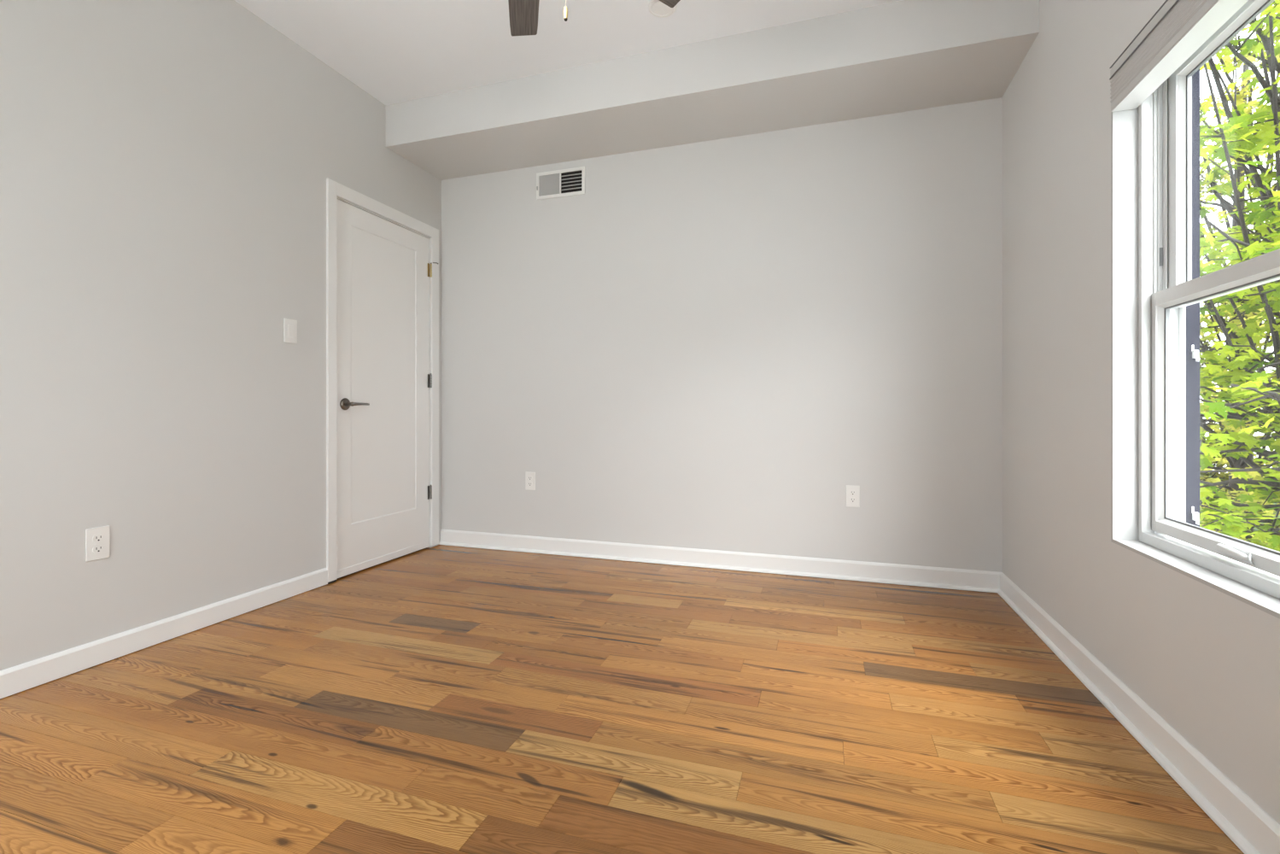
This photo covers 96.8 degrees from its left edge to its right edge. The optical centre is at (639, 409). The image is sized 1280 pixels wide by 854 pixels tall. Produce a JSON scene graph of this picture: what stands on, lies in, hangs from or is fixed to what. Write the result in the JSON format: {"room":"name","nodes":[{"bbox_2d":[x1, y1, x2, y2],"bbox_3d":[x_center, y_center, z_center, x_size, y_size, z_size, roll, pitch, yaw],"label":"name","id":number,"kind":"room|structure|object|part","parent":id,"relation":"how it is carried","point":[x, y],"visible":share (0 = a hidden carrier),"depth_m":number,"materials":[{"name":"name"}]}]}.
{"room":"empty bedroom","nodes":[
{"label":"empty bedroom","id":0,"kind":"room"},
{"bbox_2d":[0,0,441,670],"bbox_3d":[-2.008,-0.453,2.143,0.140,2.745,3.980,0,0,18],"label":"wall","id":1,"kind":"structure","parent":0,"point":[166,166],"depth_m":2.25,"materials":[{"name":"paint"}]},
{"bbox_2d":[85,525,109,561],"bbox_3d":[-1.959,0.482,2.053,0.008,0.117,0.071,0,0,18],"label":"wall outlet","id":2,"kind":"object","parent":1,"relation":"attached to","point":[96,539],"visible":1,"depth_m":2.05,"materials":[{"name":"white plastic"}]},
{"bbox_2d":[92,544,104,553],"bbox_3d":[-1.956,0.502,2.052,0.003,0.028,0.034,0,0,18],"label":"receptacle","id":3,"kind":"object","parent":2,"relation":"attached to","point":[96,548],"depth_m":2.05,"materials":[{"name":"grey plastic"}]},
{"bbox_2d":[92,533,104,542],"bbox_3d":[-1.956,0.463,2.052,0.003,0.028,0.034,0,0,18],"label":"receptacle","id":4,"kind":"object","parent":2,"relation":"attached to","point":[96,537],"depth_m":2.05,"materials":[{"name":"grey plastic"}]},
{"bbox_2d":[0,567,327,698],"bbox_3d":[-2.081,0.875,1.668,0.013,0.085,2.792,0,0,18],"label":"baseboard","id":5,"kind":"structure","parent":1,"relation":"attached to","point":[19,678],"depth_m":2.18,"materials":[{"name":"white paint"}]},
{"bbox_2d":[283,318,297,343],"bbox_3d":[-1.717,-0.388,2.795,0.010,0.117,0.071,0,0,18],"label":"light switch","id":6,"kind":"object","parent":1,"relation":"attached to","point":[289,325],"visible":1,"depth_m":2.79,"materials":[{"name":"white plastic"}]},
{"bbox_2d":[326,178,438,584],"bbox_3d":[-1.546,-0.151,3.439,0.180,2.142,0.908,0,0,18],"label":"door","id":7,"kind":"structure","parent":1,"relation":"in","point":[382,273],"depth_m":3.36,"materials":[{"name":"white paint"}]},
{"bbox_3d":[-1.616,-0.032,3.119,0.012,0.066,0.066,0,0,18],"label":"handle","id":8,"kind":"part","parent":7,"relation":"part of","materials":[{"name":"brown metal"}]},
{"bbox_3d":[-1.553,-0.032,3.160,0.020,0.020,0.130,0,0,17],"label":"lever","id":9,"kind":"part","parent":7,"relation":"part of","materials":[{"name":"brown metal"}]},
{"bbox_2d":[234,0,902,105],"bbox_3d":[-0.305,-1.900,1.591,3.680,0.150,3.980,0,0,18],"label":"ceiling","id":10,"kind":"structure","parent":0,"point":[396,51],"depth_m":2.74,"materials":[{"name":"white paint"}]},
{"bbox_2d":[508,0,680,35],"bbox_3d":[-0.335,-1.526,1.629,1.320,0.598,1.190,0,0,18],"label":"ceiling fan","id":11,"kind":"object","parent":10,"relation":"hanging from","point":[523,14],"visible":1,"depth_m":2.15,"materials":[{"name":"brown wood"}]},
{"bbox_3d":[-0.419,-1.500,2.049,0.112,0.006,0.460,-9,2,-11],"label":"fan blade","id":12,"kind":"part","parent":11,"relation":"part of","materials":[{"name":"brown wood"}]},
{"bbox_3d":[-0.017,-1.500,1.917,0.460,0.006,0.112,0,-9,-42],"label":"fan blade","id":13,"kind":"part","parent":11,"relation":"part of","materials":[{"name":"brown wood"}]},
{"bbox_2d":[648,0,677,17],"bbox_3d":[0.102,-1.819,2.568,0.128,0.011,0.128,0,0,18],"label":"ceiling disc","id":14,"kind":"object","parent":10,"relation":"attached to","point":[657,8],"visible":0.88,"depth_m":2.57,"materials":[{"name":"white plastic"}]},
{"bbox_2d":[652,1,672,15],"bbox_3d":[0.102,-1.815,2.568,0.095,0.001,0.095,0,0,18],"label":"diffuser","id":15,"kind":"object","parent":14,"relation":"attached to","point":[658,8],"depth_m":2.58,"materials":[{"name":"white plastic"}]},
{"bbox_2d":[0,544,1244,853],"bbox_3d":[-0.402,0.935,1.623,3.515,0.030,3.780,0,0,18],"label":"floor","id":16,"kind":"structure","parent":0,"point":[439,698],"depth_m":1.62,"materials":[{"name":"brown wood"}]},
{"bbox_2d":[385,0,1039,180],"bbox_3d":[0.151,-1.701,3.136,3.355,0.248,0.520,0,0,18],"label":"soffit","id":17,"kind":"structure","parent":0,"point":[903,55],"depth_m":2.88,"materials":[{"name":"paint"}]},
{"bbox_2d":[441,97,1002,572],"bbox_3d":[0.249,-0.453,3.441,3.355,2.745,0.120,0,0,18],"label":"wall","id":18,"kind":"structure","parent":0,"point":[703,345],"depth_m":3.27,"materials":[{"name":"paint"}]},
{"bbox_2d":[525,471,535,490],"bbox_3d":[-0.712,0.461,3.684,0.071,0.117,0.008,0,0,18],"label":"wall outlet","id":19,"kind":"object","parent":18,"relation":"attached to","point":[529,476],"visible":1,"depth_m":3.68,"materials":[{"name":"white plastic"}]},
{"bbox_2d":[536,166,584,199],"bbox_3d":[-0.508,-1.442,3.614,0.340,0.171,0.017,0,0,18],"label":"air vent","id":20,"kind":"object","parent":18,"relation":"in","point":[568,182],"visible":1,"depth_m":3.62,"materials":[{"name":"white plastic"}]},
{"bbox_2d":[438,529,1002,592],"bbox_3d":[0.227,0.868,3.370,3.355,0.100,0.028,0,0,18],"label":"baseboard","id":21,"kind":"structure","parent":18,"relation":"attached to","point":[950,578],"depth_m":3.26,"materials":[{"name":"white paint"}]},
{"bbox_2d":[845,485,859,507],"bbox_3d":[1.153,0.468,3.080,0.071,0.117,0.008,0,0,18],"label":"wall outlet","id":22,"kind":"object","parent":18,"relation":"attached to","point":[852,492],"visible":1,"depth_m":3.08,"materials":[{"name":"white plastic"}]},
{"bbox_2d":[849,496,856,502],"bbox_3d":[1.153,0.487,3.078,0.034,0.028,0.003,0,0,18],"label":"receptacle","id":23,"kind":"object","parent":22,"relation":"attached to","point":[852,499],"depth_m":3.08,"materials":[{"name":"grey plastic"}]},
{"bbox_2d":[849,490,856,495],"bbox_3d":[1.153,0.449,3.078,0.034,0.028,0.003,0,0,18],"label":"receptacle","id":24,"kind":"object","parent":22,"relation":"attached to","point":[851,492],"depth_m":3.08,"materials":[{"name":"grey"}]},
{"bbox_2d":[1002,0,1279,824],"bbox_3d":[1.348,-0.453,1.056,0.205,2.745,3.980,0,0,18],"label":"wall","id":25,"kind":"structure","parent":0,"point":[1206,660],"depth_m":1.96,"materials":[{"name":"paint"}]},
{"bbox_2d":[997,572,1279,853],"bbox_3d":[1.236,0.868,1.086,0.028,0.100,3.728,0,0,18],"label":"baseboard","id":26,"kind":"structure","parent":25,"relation":"attached to","point":[1247,825],"depth_m":1.48,"materials":[{"name":"white paint"}]},
{"bbox_2d":[1110,0,1279,619],"bbox_3d":[1.385,-0.332,1.170,0.205,1.487,1.210,0,0,18],"label":"window","id":27,"kind":"structure","parent":25,"relation":"in","point":[1158,289],"depth_m":1.70,"materials":[{"name":"white"}]},
{"bbox_2d":[1109,0,1248,111],"bbox_3d":[1.310,-0.995,1.194,0.069,0.139,1.182,0,0,18],"label":"cellular shade","id":28,"kind":"object","parent":27,"relation":"attached to","point":[1181,27],"visible":1,"depth_m":1.51,"materials":[{"name":"grey fabric"}]},
{"bbox_3d":[1.465,-0.332,1.144,0.038,1.467,1.190,0,0,18],"label":"exterior trim","id":29,"kind":"part","parent":27,"relation":"part of","materials":[{"name":"black"}]},
{"bbox_3d":[1.388,0.006,1.169,0.030,0.716,1.156,0,0,18],"label":"sash","id":30,"kind":"part","parent":27,"relation":"part of","materials":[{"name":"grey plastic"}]},
{"bbox_3d":[1.424,-0.669,1.157,0.033,0.728,1.150,0,0,18],"label":"sash","id":31,"kind":"part","parent":27,"relation":"part of","materials":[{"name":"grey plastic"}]},
{"bbox_3d":[1.426,0.346,1.367,0.022,0.027,0.125,0,0,18],"label":"lift handle","id":32,"kind":"part","parent":27,"relation":"part of","materials":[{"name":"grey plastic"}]},
{"label":"outside","id":33,"kind":"structure","parent":0,"visible":0},
{"bbox_3d":[0.000,4.120,0.000,120.000,0.200,120.000,0,0,18],"label":"ground","id":34,"kind":"structure","parent":33,"visible":0},
{"bbox_2d":[1209,475,1279,544],"bbox_3d":[29.628,3.990,7.750,48.400,0.060,57.000,0,0,18],"label":"lawn","id":35,"kind":"structure","parent":34,"relation":"on","point":[1255,528],"depth_m":19.89,"materials":[{"name":"green plant"}]},
{"bbox_2d":[1199,0,1279,551],"bbox_3d":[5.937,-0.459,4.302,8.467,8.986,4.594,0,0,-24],"label":"maple tree","id":36,"kind":"object","parent":35,"relation":"on","point":[1236,137],"visible":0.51,"depth_m":3.94,"materials":[{"name":"green plant"}]},
{"bbox_2d":[1199,332,1279,532],"bbox_3d":[18.799,1.283,18.123,12.596,7.626,4.729,0,0,2],"label":"shrub","id":37,"kind":"object","parent":35,"relation":"on","point":[1222,461],"visible":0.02,"depth_m":17.99,"materials":[{"name":"green plant"}]}
]}

